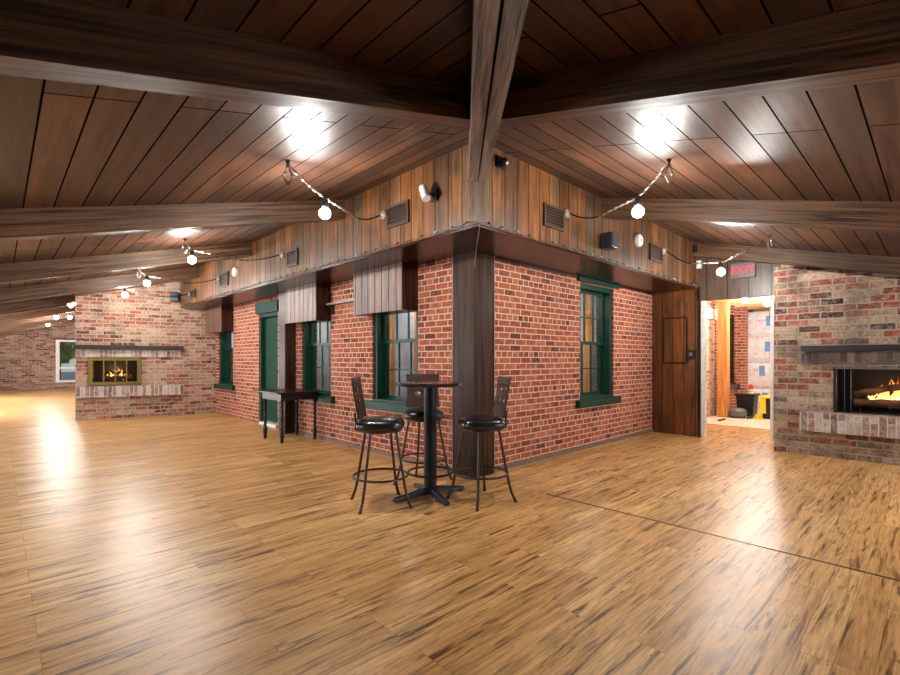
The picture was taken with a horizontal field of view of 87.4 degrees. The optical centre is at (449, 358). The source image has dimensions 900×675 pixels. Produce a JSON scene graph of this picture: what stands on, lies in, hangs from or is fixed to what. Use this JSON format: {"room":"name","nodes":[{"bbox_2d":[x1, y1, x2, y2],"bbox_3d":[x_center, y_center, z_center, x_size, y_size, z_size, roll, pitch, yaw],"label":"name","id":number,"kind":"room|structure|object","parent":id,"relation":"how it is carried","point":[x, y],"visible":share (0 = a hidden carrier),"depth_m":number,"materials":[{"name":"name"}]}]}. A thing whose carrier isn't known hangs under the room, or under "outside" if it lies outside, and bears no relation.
{"room":"bar lounge","nodes":[
{"label":"bar lounge","id":0,"kind":"room"},
{"bbox_2d":[0,323,74,389],"bbox_3d":[-18.609,-0.451,20.003,7.300,3.502,0.300,0,0,-44],"label":"wall","id":1,"kind":"structure","parent":0,"point":[27,358],"depth_m":20.35,"materials":[{"name":"brick"}]},
{"bbox_2d":[54,338,74,381],"bbox_3d":[-17.120,0.060,21.282,1.220,1.960,0.220,0,0,-44],"label":"window","id":2,"kind":"structure","parent":1,"relation":"in","point":[58,340],"depth_m":20.93,"materials":[{"name":"white paint"}]},
{"bbox_2d":[75,282,214,419],"bbox_3d":[-6.971,-0.420,11.019,2.730,3.440,0.750,0,0,-31],"label":"wall","id":3,"kind":"structure","parent":0,"point":[104,318],"depth_m":10.70,"materials":[{"name":"brick"}]},
{"bbox_2d":[73,345,183,397],"bbox_3d":[-7.193,0.263,10.659,2.020,1.125,0.680,0,0,-31],"label":"fireplace","id":4,"kind":"object","parent":3,"relation":"attached to","point":[99,361],"visible":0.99,"depth_m":10.45,"materials":[{"name":"brown brick"}]},
{"bbox_2d":[73,345,183,349],"bbox_3d":[-7.059,-0.258,10.436,2.020,0.085,0.159,0,0,-31],"label":"mantel shelf","id":5,"kind":"object","parent":4,"relation":"attached to","point":[78,347],"depth_m":10.31,"materials":[{"name":"brown wood"}]},
{"bbox_3d":[-7.449,0.492,10.572,0.565,0.093,0.248,0,0,-31],"label":"grate","id":6,"kind":"object","parent":4,"relation":"in","visible":0},
{"bbox_2d":[102,375,132,379],"bbox_3d":[-7.450,0.413,10.552,0.569,0.115,0.106,0,0,-31],"label":"log","id":7,"kind":"object","parent":6,"relation":"on","point":[129,377],"visible":0.89,"depth_m":10.53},
{"bbox_2d":[105,371,129,374],"bbox_3d":[-7.465,0.311,10.578,0.456,0.101,0.095,0,0,-26],"label":"log","id":8,"kind":"object","parent":7,"relation":"on","point":[107,372],"visible":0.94,"depth_m":10.55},
{"bbox_2d":[170,292,178,301],"bbox_3d":[-6.347,-1.420,10.851,0.170,0.220,0.177,0,0,-31],"label":"wall speaker","id":9,"kind":"object","parent":3,"relation":"attached to","point":[172,299],"visible":0.92,"depth_m":10.77,"materials":[{"name":"black plastic"}]},
{"bbox_2d":[171,293,177,300],"bbox_3d":[-6.303,-1.420,10.779,0.130,0.180,0.008,0,0,-31],"label":"grille","id":10,"kind":"object","parent":9,"relation":"attached to","point":[172,294],"depth_m":10.77,"materials":[{"name":"metal"}]},
{"bbox_2d":[180,144,477,306],"bbox_3d":[-2.732,-1.673,7.786,0.740,0.945,9.360,0,0,-44],"label":"wall","id":11,"kind":"structure","parent":0,"point":[317,243],"depth_m":5.47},
{"bbox_2d":[190,289,195,298],"bbox_3d":[-5.549,-1.410,10.162,0.027,0.180,0.370,0,0,-44],"label":"air vent","id":12,"kind":"object","parent":11,"relation":"in","point":[193,291],"visible":1,"depth_m":10.13,"materials":[{"name":"brown metal"}]},
{"bbox_2d":[219,271,228,286],"bbox_3d":[-4.202,-1.480,8.760,0.027,0.250,0.420,0,0,-44],"label":"air vent","id":13,"kind":"object","parent":11,"relation":"in","point":[223,277],"visible":1,"depth_m":8.75,"materials":[{"name":"brown metal"}]},
{"bbox_2d":[286,248,297,267],"bbox_3d":[-2.258,-1.442,6.738,0.027,0.235,0.330,0,0,-44],"label":"air vent","id":14,"kind":"object","parent":11,"relation":"in","point":[291,255],"visible":1,"depth_m":6.73,"materials":[{"name":"brown metal"}]},
{"bbox_2d":[181,221,474,305],"bbox_3d":[-2.982,-1.220,7.477,0.034,0.044,9.222,0,0,-44],"label":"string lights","id":15,"kind":"object","parent":11,"relation":"attached to","point":[465,223],"visible":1,"depth_m":5.62},
{"bbox_2d":[181,224,477,309],"bbox_3d":[-2.732,-1.188,7.795,0.728,0.025,9.348,0,0,-44],"label":"beam","id":16,"kind":"structure","parent":11,"relation":"attached to","point":[446,245],"depth_m":5.86,"materials":[{"name":"brown wood"}]},
{"bbox_2d":[386,199,409,228],"bbox_3d":[-0.552,-1.520,4.964,0.027,0.230,0.377,0,0,-44],"label":"air vent","id":17,"kind":"object","parent":11,"relation":"in","point":[398,214],"visible":1,"depth_m":4.95,"materials":[{"name":"brown metal"}]},
{"bbox_2d":[419,184,438,202],"bbox_3d":[-0.219,-1.585,4.520,0.160,0.171,0.147,0,0,-44],"label":"wall spotlight","id":18,"kind":"object","parent":11,"relation":"attached to","point":[425,194],"visible":1,"depth_m":4.50,"materials":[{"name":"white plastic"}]},
{"bbox_2d":[476,178,479,222],"bbox_3d":[0.244,-1.567,4.156,0.024,0.734,0.024,0,0,-44],"label":"trim","id":19,"kind":"structure","parent":11,"relation":"attached to","point":[477,182],"depth_m":4.15,"materials":[{"name":"brown wood"}]},
{"bbox_2d":[215,258,451,467],"bbox_3d":[-3.161,0.000,8.983,0.300,2.600,10.200,0,0,-44],"label":"wall","id":20,"kind":"structure","parent":0,"point":[352,337],"depth_m":7.08,"materials":[{"name":"red brick"}]},
{"bbox_2d":[206,305,232,333],"bbox_3d":[-5.287,-0.887,10.789,0.261,0.574,1.050,0,0,-44],"label":"valance box","id":21,"kind":"object","parent":20,"relation":"attached to","point":[219,319],"visible":1,"depth_m":10.47,"materials":[{"name":"brown wood"}]},
{"bbox_2d":[214,332,234,390],"bbox_3d":[-5.110,-0.203,10.917,0.310,1.795,1.210,0,0,-44],"label":"window","id":22,"kind":"structure","parent":20,"relation":"in","point":[225,383],"depth_m":11.20,"materials":[{"name":"green paint"}]},
{"bbox_2d":[255,299,278,427],"bbox_3d":[-3.455,0.095,9.238,0.330,2.410,1.025,0,0,-44],"label":"door","id":23,"kind":"structure","parent":20,"relation":"in","point":[268,321],"depth_m":9.29,"materials":[{"name":"green paint"}]},
{"bbox_2d":[285,283,330,324],"bbox_3d":[-2.342,-0.887,7.724,0.261,0.574,1.070,0,0,-44],"label":"valance box","id":24,"kind":"object","parent":20,"relation":"attached to","point":[306,304],"visible":1,"depth_m":7.44,"materials":[{"name":"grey wood"}]},
{"bbox_2d":[303,321,334,403],"bbox_3d":[-2.162,-0.203,7.849,0.310,1.795,1.240,0,0,-44],"label":"window","id":25,"kind":"structure","parent":20,"relation":"in","point":[309,330],"depth_m":8.14,"materials":[{"name":"green paint"}]},
{"bbox_2d":[326,299,352,313],"bbox_3d":[-1.546,-0.782,7.013,0.099,0.165,1.040,0,0,-44],"label":"wall shelf","id":26,"kind":"object","parent":20,"relation":"attached to","point":[331,305],"visible":0.82,"depth_m":7.25,"materials":[{"name":"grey wood"}]},
{"bbox_2d":[298,431,451,470],"bbox_3d":[-1.324,1.280,6.844,0.016,0.040,3.990,0,0,-44],"label":"baseboard","id":27,"kind":"structure","parent":20,"relation":"attached to","point":[302,433],"depth_m":6.78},
{"bbox_2d":[353,262,417,316],"bbox_3d":[-0.866,-0.887,6.189,0.261,0.574,1.070,0,0,-44],"label":"valance box","id":28,"kind":"object","parent":20,"relation":"attached to","point":[390,289],"visible":1,"depth_m":5.95,"materials":[{"name":"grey wood"}]},
{"bbox_2d":[364,311,423,413],"bbox_3d":[-0.684,-0.203,6.312,0.310,1.795,1.235,0,0,-44],"label":"window","id":29,"kind":"structure","parent":20,"relation":"in","point":[382,401],"depth_m":6.59,"materials":[{"name":"green paint"}]},
{"bbox_2d":[317,312,413,396],"bbox_3d":[-2.690,0.000,10.441,0.100,2.600,8.750,0,0,-44],"label":"wall","id":30,"kind":"structure","parent":0,"point":[402,318],"depth_m":8.58,"materials":[{"name":"paint"}]},
{"bbox_2d":[0,388,899,674],"bbox_3d":[-3.801,1.344,14.194,17.800,0.112,29.400,0,0,-44],"label":"floor","id":31,"kind":"structure","parent":0,"point":[187,544],"depth_m":3.08,"materials":[{"name":"brown wood"}]},
{"bbox_2d":[279,292,295,433],"bbox_3d":[-2.878,0.063,8.326,0.199,2.474,0.260,0,0,-44],"label":"wall post","id":32,"kind":"object","parent":31,"relation":"on","point":[287,332],"visible":0.59,"depth_m":8.24,"materials":[{"name":"brown wood"}]},
{"bbox_2d":[253,388,321,443],"bbox_3d":[-2.650,0.905,7.665,0.730,0.790,0.930,0,0,-44],"label":"console table","id":33,"kind":"object","parent":31,"relation":"on","point":[288,394],"visible":1,"depth_m":7.56,"materials":[{"name":"brown wood"}]},
{"bbox_2d":[350,377,412,514],"bbox_3d":[-0.638,0.733,4.233,0.535,1.137,0.509,0,0,-20],"label":"bar stool","id":34,"kind":"object","parent":31,"relation":"on","point":[371,425],"visible":1,"depth_m":4.12,"materials":[{"name":"black metal"}]},
{"bbox_2d":[390,315,392,394],"bbox_3d":[-1.097,0.000,8.603,0.090,2.600,0.090,0,0,-44],"label":"stud","id":35,"kind":"object","parent":31,"relation":"on","point":[391,316],"visible":0.14,"depth_m":8.57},
{"bbox_2d":[414,312,415,394],"bbox_3d":[-0.542,0.000,8.026,0.090,2.600,0.090,0,0,-44],"label":"stud","id":36,"kind":"object","parent":31,"relation":"on","point":[414,312],"visible":0.02,"depth_m":8.01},
{"bbox_2d":[393,374,452,484],"bbox_3d":[-0.281,0.733,4.997,0.532,1.137,0.546,0,0,26],"label":"bar stool","id":37,"kind":"object","parent":31,"relation":"on","point":[412,414],"visible":0.5,"depth_m":5.13,"materials":[{"name":"metal"}]},
{"bbox_2d":[393,381,464,504],"bbox_3d":[-0.188,0.760,4.490,0.660,1.080,0.660,0,0,2],"label":"bar table","id":38,"kind":"object","parent":31,"relation":"on","point":[430,486],"visible":1,"depth_m":4.43,"materials":[{"name":"black metal"}]},
{"bbox_2d":[452,251,494,477],"bbox_3d":[0.268,0.063,5.375,0.345,2.474,0.345,0,0,-44],"label":"post","id":39,"kind":"object","parent":31,"relation":"on","point":[473,288],"visible":0.88,"depth_m":5.27,"materials":[{"name":"brown wood"}]},
{"bbox_2d":[446,376,516,511],"bbox_3d":[0.303,0.733,4.341,0.539,1.137,0.517,0,0,-35],"label":"bar stool","id":40,"kind":"object","parent":31,"relation":"on","point":[471,423],"visible":1,"depth_m":4.26,"materials":[{"name":"metal"}]},
{"bbox_2d":[585,295,590,391],"bbox_3d":[2.805,0.000,9.551,0.090,2.600,0.090,0,0,-44],"label":"stud","id":41,"kind":"object","parent":31,"relation":"on","point":[587,297],"visible":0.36,"depth_m":9.52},
{"bbox_2d":[717,301,729,416],"bbox_3d":[6.098,0.004,10.504,0.200,2.568,0.200,0,0,-44],"label":"timber post","id":42,"kind":"object","parent":31,"relation":"on","point":[723,307],"visible":1,"depth_m":10.44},
{"bbox_2d":[548,494,899,580],"bbox_3d":[2.478,1.298,2.926,0.016,0.003,4.450,0,0,-44],"label":"trim","id":43,"kind":"structure","parent":31,"relation":"on","point":[548,494],"depth_m":3.33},
{"bbox_2d":[729,408,752,418],"bbox_3d":[6.365,1.178,10.279,0.453,0.220,0.339,0,0,24],"label":"shop vacuum","id":44,"kind":"object","parent":31,"relation":"on","point":[733,412],"visible":1,"depth_m":10.20,"materials":[{"name":"grey plastic"}]},
{"bbox_2d":[729,408,746,416],"bbox_3d":[6.307,1.163,10.316,0.320,0.190,0.320,0,0,-44],"label":"canister","id":45,"kind":"object","parent":44,"relation":"on","point":[733,412],"depth_m":10.20,"materials":[{"name":"grey plastic"}]},
{"bbox_2d":[734,392,759,416],"bbox_3d":[6.731,1.033,10.669,0.450,0.510,0.410,0,0,-44],"label":"tub","id":46,"kind":"object","parent":31,"relation":"on","point":[749,402],"visible":0.77,"depth_m":10.52,"materials":[{"name":"black plastic"}]},
{"bbox_2d":[748,384,753,393],"bbox_3d":[6.765,0.673,10.590,0.112,0.210,0.112,0,0,-44],"label":"spray bottle","id":47,"kind":"object","parent":46,"relation":"on","point":[750,388],"visible":1,"depth_m":10.55,"materials":[{"name":"white paint"}]},
{"bbox_2d":[754,388,769,408],"bbox_3d":[8.222,1.018,12.101,0.685,0.528,0.980,0,0,-44],"label":"pack","id":48,"kind":"object","parent":31,"relation":"on","point":[763,391],"visible":0.06,"depth_m":11.99},
{"bbox_2d":[748,363,769,388],"bbox_3d":[8.208,0.420,12.116,0.685,0.652,0.980,0,0,-44],"label":"pack","id":49,"kind":"object","parent":48,"relation":"on","point":[758,373],"visible":0.41,"depth_m":12.00},
{"bbox_2d":[748,337,769,361],"bbox_3d":[8.235,-0.235,12.087,0.685,0.642,0.980,0,0,-44],"label":"pack","id":50,"kind":"object","parent":49,"relation":"on","point":[758,347],"visible":0.44,"depth_m":12.01},
{"bbox_2d":[748,311,769,336],"bbox_3d":[8.242,-0.885,12.080,0.685,0.642,0.980,0,0,-44],"label":"pack","id":51,"kind":"object","parent":50,"relation":"on","point":[758,322],"visible":0.36,"depth_m":12.01},
{"bbox_2d":[759,366,764,375],"bbox_3d":[7.910,0.300,11.940,0.012,0.260,0.120,0,0,-44],"label":"print","id":52,"kind":"object","parent":49,"relation":"attached to","point":[761,368],"depth_m":11.94},
{"bbox_2d":[759,395,769,418],"bbox_3d":[6.995,0.918,10.174,0.475,0.740,0.450,0,0,-44],"label":"tub","id":53,"kind":"object","parent":31,"relation":"on","point":[764,399],"visible":0.34,"depth_m":10.11,"materials":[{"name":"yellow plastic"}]},
{"bbox_2d":[770,298,773,440],"bbox_3d":[5.050,0.164,7.388,0.030,2.248,0.040,0,0,-44],"label":"door frame","id":54,"kind":"structure","parent":31,"relation":"on","point":[771,299],"depth_m":7.38,"materials":[{"name":"white paint"}]},
{"bbox_2d":[0,0,899,303],"bbox_3d":[-3.823,-1.305,13.063,19.000,1.966,31.000,0,0,-44],"label":"ceiling","id":55,"kind":"structure","parent":0,"point":[63,144],"depth_m":3.00,"materials":[{"name":"brown wood"}]},
{"bbox_2d":[0,295,74,314],"bbox_3d":[-8.892,-1.292,10.688,5.600,1.667,0.130,0,0,-44],"label":"ceiling beam","id":56,"kind":"structure","parent":55,"relation":"attached to","point":[32,305],"depth_m":10.37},
{"bbox_2d":[0,306,74,322],"bbox_3d":[-10.901,-1.292,12.778,5.600,1.667,0.130,0,0,-44],"label":"ceiling beam","id":57,"kind":"structure","parent":55,"relation":"attached to","point":[65,309],"depth_m":12.55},
{"bbox_2d":[0,312,74,327],"bbox_3d":[-12.911,-1.292,14.869,5.600,1.667,0.130,0,0,-44],"label":"ceiling beam","id":58,"kind":"structure","parent":55,"relation":"attached to","point":[64,315],"depth_m":14.71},
{"bbox_2d":[0,317,74,331],"bbox_3d":[-14.921,-1.292,16.960,5.600,1.667,0.130,0,0,-44],"label":"ceiling beam","id":59,"kind":"structure","parent":55,"relation":"attached to","point":[72,318],"depth_m":16.93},
{"bbox_2d":[0,320,74,334],"bbox_3d":[-16.930,-1.292,19.051,5.600,1.667,0.130,0,0,-44],"label":"ceiling beam","id":60,"kind":"structure","parent":55,"relation":"attached to","point":[73,321],"depth_m":19.09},
{"bbox_2d":[0,267,199,302],"bbox_3d":[-7.045,-1.196,8.232,4.860,1.476,0.130,0,0,-44],"label":"ceiling beam","id":61,"kind":"structure","parent":55,"relation":"attached to","point":[13,294],"depth_m":8.60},
{"bbox_2d":[0,243,251,283],"bbox_3d":[-5.084,-1.196,6.192,4.860,1.476,0.130,0,0,-44],"label":"ceiling beam","id":62,"kind":"structure","parent":55,"relation":"attached to","point":[56,268],"depth_m":6.51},
{"bbox_2d":[74,280,179,295],"bbox_3d":[-6.794,-1.725,10.595,2.600,0.800,0.130,0,0,-31],"label":"ceiling beam","id":63,"kind":"structure","parent":55,"relation":"attached to","point":[101,291],"depth_m":10.18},
{"bbox_2d":[119,287,189,296],"bbox_3d":[-6.156,-1.414,9.848,0.101,0.361,1.350,0,0,42],"label":"pendant lamp","id":64,"kind":"object","parent":55,"relation":"hanging from","point":[124,294],"visible":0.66,"depth_m":9.55,"materials":[{"name":"white"}]},
{"bbox_2d":[0,200,345,240],"bbox_3d":[-3.060,-1.196,4.087,4.860,1.476,0.130,0,0,-44],"label":"ceiling beam","id":65,"kind":"structure","parent":55,"relation":"attached to","point":[60,222],"depth_m":4.31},
{"bbox_2d":[136,269,218,285],"bbox_3d":[-4.961,-1.451,8.642,1.322,0.312,0.102,0,0,-34],"label":"pendant lamp","id":66,"kind":"object","parent":55,"relation":"hanging from","point":[146,282],"visible":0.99,"depth_m":8.38,"materials":[{"name":"white"}]},
{"bbox_2d":[182,238,283,263],"bbox_3d":[-3.025,-1.449,6.640,1.314,0.327,0.102,0,0,-32],"label":"pendant lamp","id":67,"kind":"object","parent":55,"relation":"hanging from","point":[191,259],"visible":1,"depth_m":6.40,"materials":[{"name":"white"}]},
{"bbox_2d":[0,0,469,128],"bbox_3d":[-1.248,-1.096,1.639,4.080,1.276,0.130,0,0,-44],"label":"ceiling beam","id":68,"kind":"structure","parent":55,"relation":"attached to","point":[75,41],"depth_m":1.84,"materials":[{"name":"wood"}]},
{"bbox_2d":[282,159,385,219],"bbox_3d":[-1.000,-1.429,4.441,0.101,0.388,1.590,0,0,21],"label":"pendant lamp","id":69,"kind":"object","parent":55,"relation":"hanging from","point":[324,213],"visible":1,"depth_m":4.13,"materials":[{"name":"white"}]},
{"bbox_2d":[321,198,327,208],"bbox_3d":[-1.105,-1.373,4.159,0.060,0.085,0.060,0,0,-44],"label":"socket","id":70,"kind":"object","parent":69,"relation":"attached to","point":[324,205],"depth_m":4.14,"materials":[{"name":"black metal"}]},
{"bbox_2d":[469,0,528,181],"bbox_3d":[0.142,-1.160,0.993,0.156,1.498,6.289,0,0,2],"label":"beam","id":71,"kind":"structure","parent":55,"relation":"attached to","point":[497,25],"depth_m":1.86,"materials":[{"name":"brown wood"}]},
{"bbox_2d":[565,158,673,218],"bbox_3d":[1.505,-1.427,4.442,0.102,0.407,1.511,0,0,-19],"label":"pendant lamp","id":72,"kind":"object","parent":55,"relation":"hanging from","point":[638,211],"visible":1,"depth_m":4.05,"materials":[{"name":"white"}]},
{"bbox_2d":[634,197,641,206],"bbox_3d":[1.628,-1.361,4.078,0.060,0.085,0.060,0,0,-44],"label":"socket","id":73,"kind":"object","parent":72,"relation":"attached to","point":[638,202],"depth_m":4.06,"materials":[{"name":"black metal"}]},
{"bbox_2d":[499,0,899,128],"bbox_3d":[1.567,-1.121,1.654,0.130,1.224,3.880,0,0,-44],"label":"ceiling beam","id":74,"kind":"structure","parent":55,"relation":"attached to","point":[860,44],"depth_m":1.99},
{"bbox_2d":[663,235,772,275],"bbox_3d":[3.639,-1.389,6.492,1.347,0.500,0.101,0,0,41],"label":"pendant lamp","id":75,"kind":"object","parent":55,"relation":"hanging from","point":[720,271],"visible":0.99,"depth_m":6.41,"materials":[{"name":"white"}]},
{"bbox_2d":[601,198,899,232],"bbox_3d":[3.474,-1.222,4.028,0.130,1.425,4.660,0,0,-44],"label":"ceiling beam","id":76,"kind":"structure","parent":55,"relation":"attached to","point":[876,216],"depth_m":4.44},
{"bbox_2d":[693,242,899,274],"bbox_3d":[5.687,-1.222,6.156,0.130,1.425,4.660,0,0,-44],"label":"ceiling beam","id":77,"kind":"structure","parent":55,"relation":"attached to","point":[818,259],"depth_m":6.72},
{"bbox_2d":[479,148,696,286],"bbox_3d":[1.931,-1.673,6.290,5.390,0.945,0.740,0,0,-44],"label":"wall","id":78,"kind":"structure","parent":0,"point":[513,197],"depth_m":5.21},
{"bbox_2d":[496,155,508,169],"bbox_3d":[0.493,-1.812,4.315,0.100,0.115,0.113,0,0,-44],"label":"security camera","id":79,"kind":"object","parent":78,"relation":"attached to","point":[501,162],"visible":1,"depth_m":4.31,"materials":[{"name":"black plastic"}]},
{"bbox_2d":[543,202,564,231],"bbox_3d":[1.092,-1.488,4.951,0.369,0.235,0.027,0,0,-44],"label":"air vent","id":80,"kind":"object","parent":78,"relation":"in","point":[553,216],"visible":1,"depth_m":4.95,"materials":[{"name":"brown metal"}]},
{"bbox_2d":[474,224,695,292],"bbox_3d":[1.931,-1.188,6.299,5.378,0.025,0.728,0,0,-44],"label":"beam","id":81,"kind":"structure","parent":78,"relation":"attached to","point":[491,241],"depth_m":5.67,"materials":[{"name":"brown wood"}]},
{"bbox_2d":[480,222,694,285],"bbox_3d":[2.176,-1.220,5.978,5.272,0.043,0.034,0,0,-44],"label":"string lights","id":82,"kind":"object","parent":78,"relation":"attached to","point":[517,231],"visible":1,"depth_m":5.33},
{"bbox_2d":[600,231,618,250],"bbox_3d":[1.885,-1.400,5.602,0.170,0.180,0.187,0,0,-44],"label":"wall speaker","id":83,"kind":"object","parent":78,"relation":"attached to","point":[608,240],"visible":1,"depth_m":5.54,"materials":[{"name":"black plastic"}]},
{"bbox_2d":[613,233,618,246],"bbox_3d":[1.947,-1.400,5.537,0.130,0.140,0.008,0,0,-44],"label":"grille","id":84,"kind":"object","parent":83,"relation":"attached to","point":[615,236],"depth_m":5.54,"materials":[{"name":"metal"}]},
{"bbox_2d":[635,234,642,246],"bbox_3d":[2.548,-1.595,6.331,0.170,0.170,0.055,0,0,-44],"label":"smoke detector","id":85,"kind":"object","parent":78,"relation":"attached to","point":[638,238],"visible":1,"depth_m":6.30,"materials":[{"name":"white paint"}]},
{"bbox_2d":[649,243,662,263],"bbox_3d":[2.947,-1.508,6.734,0.410,0.235,0.027,0,0,-44],"label":"air vent","id":86,"kind":"object","parent":78,"relation":"in","point":[655,251],"visible":1,"depth_m":6.72,"materials":[{"name":"brown metal"}]},
{"bbox_2d":[698,287,700,436],"bbox_3d":[4.197,0.050,7.897,0.135,2.500,0.035,0,0,-44],"label":"trim","id":87,"kind":"structure","parent":78,"relation":"attached to","point":[699,301],"depth_m":7.85,"materials":[{"name":"brown wood"}]},
{"bbox_2d":[581,295,595,391],"bbox_3d":[2.091,0.000,9.038,4.850,2.600,0.100,0,0,-44],"label":"wall","id":88,"kind":"structure","parent":0,"point":[593,346],"depth_m":9.81,"materials":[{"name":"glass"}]},
{"bbox_2d":[495,260,752,466],"bbox_3d":[4.595,-0.075,9.572,11.700,2.750,0.300,0,0,-44],"label":"wall","id":89,"kind":"structure","parent":0,"point":[537,312],"depth_m":6.39,"materials":[{"name":"red brick"}]},
{"bbox_2d":[495,429,652,471],"bbox_3d":[2.048,1.275,6.904,4.350,0.050,0.018,0,0,-44],"label":"baseboard","id":90,"kind":"structure","parent":89,"relation":"attached to","point":[515,464],"depth_m":6.51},
{"bbox_2d":[495,257,652,294],"bbox_3d":[2.049,-1.163,6.903,4.350,0.025,0.020,0,0,-44],"label":"trim","id":91,"kind":"structure","parent":89,"relation":"attached to","point":[496,258],"depth_m":6.14,"materials":[{"name":"brown wood"}]},
{"bbox_2d":[576,276,620,408],"bbox_3d":[2.162,-0.239,7.144,1.247,1.868,0.310,0,0,-44],"label":"window","id":92,"kind":"structure","parent":89,"relation":"in","point":[603,395],"depth_m":7.40,"materials":[{"name":"green paint"}]},
{"bbox_2d":[707,307,716,319],"bbox_3d":[5.770,-1.020,10.514,1.100,0.240,0.070,0,0,-44],"label":"trim","id":93,"kind":"structure","parent":89,"relation":"attached to","point":[711,313],"depth_m":10.55,"materials":[{"name":"white paint"}]},
{"bbox_2d":[730,315,739,389],"bbox_3d":[6.817,-0.180,11.618,1.140,1.840,0.310,0,0,-44],"label":"window","id":94,"kind":"structure","parent":89,"relation":"in","point":[733,385],"depth_m":11.86,"materials":[{"name":"brown wood"}]},
{"bbox_2d":[652,288,697,436],"bbox_3d":[3.917,0.060,8.182,0.124,2.480,0.765,0,0,-44],"label":"wall panel","id":95,"kind":"object","parent":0,"point":[674,313],"visible":0.98,"depth_m":8.15,"materials":[{"name":"brown wood"}]},
{"bbox_2d":[687,350,694,357],"bbox_3d":[4.054,-0.080,7.929,0.056,0.140,0.120,0,0,-44],"label":"switch box","id":96,"kind":"object","parent":95,"relation":"attached to","point":[690,353],"visible":1,"depth_m":7.91,"materials":[{"name":"black plastic"}]},
{"bbox_2d":[697,257,780,300],"bbox_3d":[4.600,-1.452,7.511,0.150,0.964,1.200,0,0,-44],"label":"wall header","id":97,"kind":"structure","parent":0,"point":[713,286],"depth_m":7.54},
{"bbox_2d":[701,301,706,436],"bbox_3d":[4.248,0.165,7.883,0.100,2.270,0.055,0,0,-44],"label":"trim","id":98,"kind":"structure","parent":97,"relation":"attached to","point":[703,303],"depth_m":7.86,"materials":[{"name":"white paint"}]},
{"bbox_2d":[731,262,755,278],"bbox_3d":[4.587,-1.390,7.373,0.058,0.240,0.340,0,0,-44],"label":"exit sign","id":99,"kind":"object","parent":97,"relation":"attached to","point":[744,269],"visible":0.94,"depth_m":7.35,"materials":[{"name":"red"}]},
{"bbox_2d":[737,307,747,392],"bbox_3d":[7.462,-0.076,12.015,0.380,2.728,0.149,0,0,-44],"label":"wall pier","id":100,"kind":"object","parent":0,"point":[742,312],"visible":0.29,"depth_m":11.90,"materials":[{"name":"red brick"}]},
{"bbox_2d":[753,308,769,362],"bbox_3d":[9.849,-0.100,11.502,0.150,2.800,4.200,0,0,-44],"label":"wall","id":101,"kind":"structure","parent":0,"point":[758,309],"depth_m":12.82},
{"bbox_2d":[774,267,899,465],"bbox_3d":[5.943,-0.003,5.572,0.420,2.606,3.464,0,0,-44],"label":"wall","id":102,"kind":"structure","parent":0,"point":[812,308],"depth_m":6.28,"materials":[{"name":"brick"}]},
{"bbox_2d":[799,344,899,438],"bbox_3d":[5.490,0.393,5.925,0.575,1.135,1.700,0,0,-44],"label":"fireplace","id":103,"kind":"object","parent":102,"relation":"attached to","point":[849,379],"depth_m":6.10,"materials":[{"name":"brown brick"}]},
{"bbox_2d":[837,369,851,411],"bbox_3d":[5.158,0.410,6.161,0.028,0.556,0.150,0,0,-44],"label":"curtain","id":104,"kind":"object","parent":103,"relation":"hanging from","point":[844,376],"depth_m":6.16,"materials":[{"name":"black metal"}]},
{"bbox_2d":[801,344,899,351],"bbox_3d":[5.347,-0.138,5.773,0.159,0.075,1.680,0,0,-44],"label":"mantel shelf","id":105,"kind":"object","parent":103,"relation":"attached to","point":[894,347],"depth_m":5.95,"materials":[{"name":"grey wood"}]},
{"bbox_2d":[853,398,899,408],"bbox_3d":[5.549,0.565,5.925,0.115,0.120,0.726,0,0,-44],"label":"log","id":106,"kind":"object","parent":103,"relation":"on","point":[879,403],"visible":0.98,"depth_m":5.98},
{"bbox_2d":[853,384,899,396],"bbox_3d":[5.489,0.384,5.956,0.597,0.234,0.088,0,0,45],"label":"log","id":107,"kind":"object","parent":106,"relation":"on","point":[892,387],"visible":1,"depth_m":5.98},
{"bbox_2d":[868,391,899,399],"bbox_3d":[5.628,0.412,5.934,0.141,0.392,0.557,0,0,-44],"label":"fire","id":108,"kind":"object","parent":106,"relation":"on","point":[896,395],"visible":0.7,"depth_m":5.98,"materials":[{"name":"yellow"}]},
{"bbox_2d":[781,264,899,278],"bbox_3d":[6.253,-0.163,5.870,0.440,2.926,3.464,0,0,-44],"label":"trim","id":109,"kind":"structure","parent":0,"point":[782,265],"depth_m":6.46,"materials":[{"name":"wood"}]},
{"bbox_3d":[7.524,-1.475,9.267,6.500,0.050,4.200,0,0,-44],"label":"ceiling","id":110,"kind":"structure","parent":0,"visible":0},
{"bbox_2d":[718,296,773,302],"bbox_3d":[7.605,-1.365,9.435,0.050,0.170,4.030,0,0,-44],"label":"joist","id":111,"kind":"object","parent":110,"relation":"attached to","point":[759,298],"visible":0.02,"depth_m":10.42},
{"bbox_2d":[734,303,764,307],"bbox_3d":[8.499,-1.365,10.294,0.050,0.170,4.030,0,0,-44],"label":"joist","id":112,"kind":"object","parent":110,"relation":"attached to","point":[759,304],"visible":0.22,"depth_m":11.49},
{"bbox_2d":[730,300,769,305],"bbox_3d":[8.052,-1.365,9.865,0.050,0.170,4.030,0,0,-44],"label":"joist","id":113,"kind":"object","parent":110,"relation":"attached to","point":[761,301],"visible":0.02,"depth_m":10.96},
{"label":"outside","id":114,"kind":"structure","parent":0,"visible":0},
{"bbox_2d":[61,372,74,379],"bbox_3d":[-30.283,1.475,34.096,24.000,0.250,36.000,0,0,-44],"label":"ground","id":115,"kind":"structure","parent":114,"point":[64,375],"depth_m":37.43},
{"bbox_2d":[60,342,74,379],"bbox_3d":[-23.397,-1.643,28.180,4.786,5.995,4.829,0,0,-44],"label":"tree","id":116,"kind":"object","parent":115,"relation":"on","point":[67,352],"visible":0.03,"depth_m":27.85,"materials":[{"name":"green plant"}]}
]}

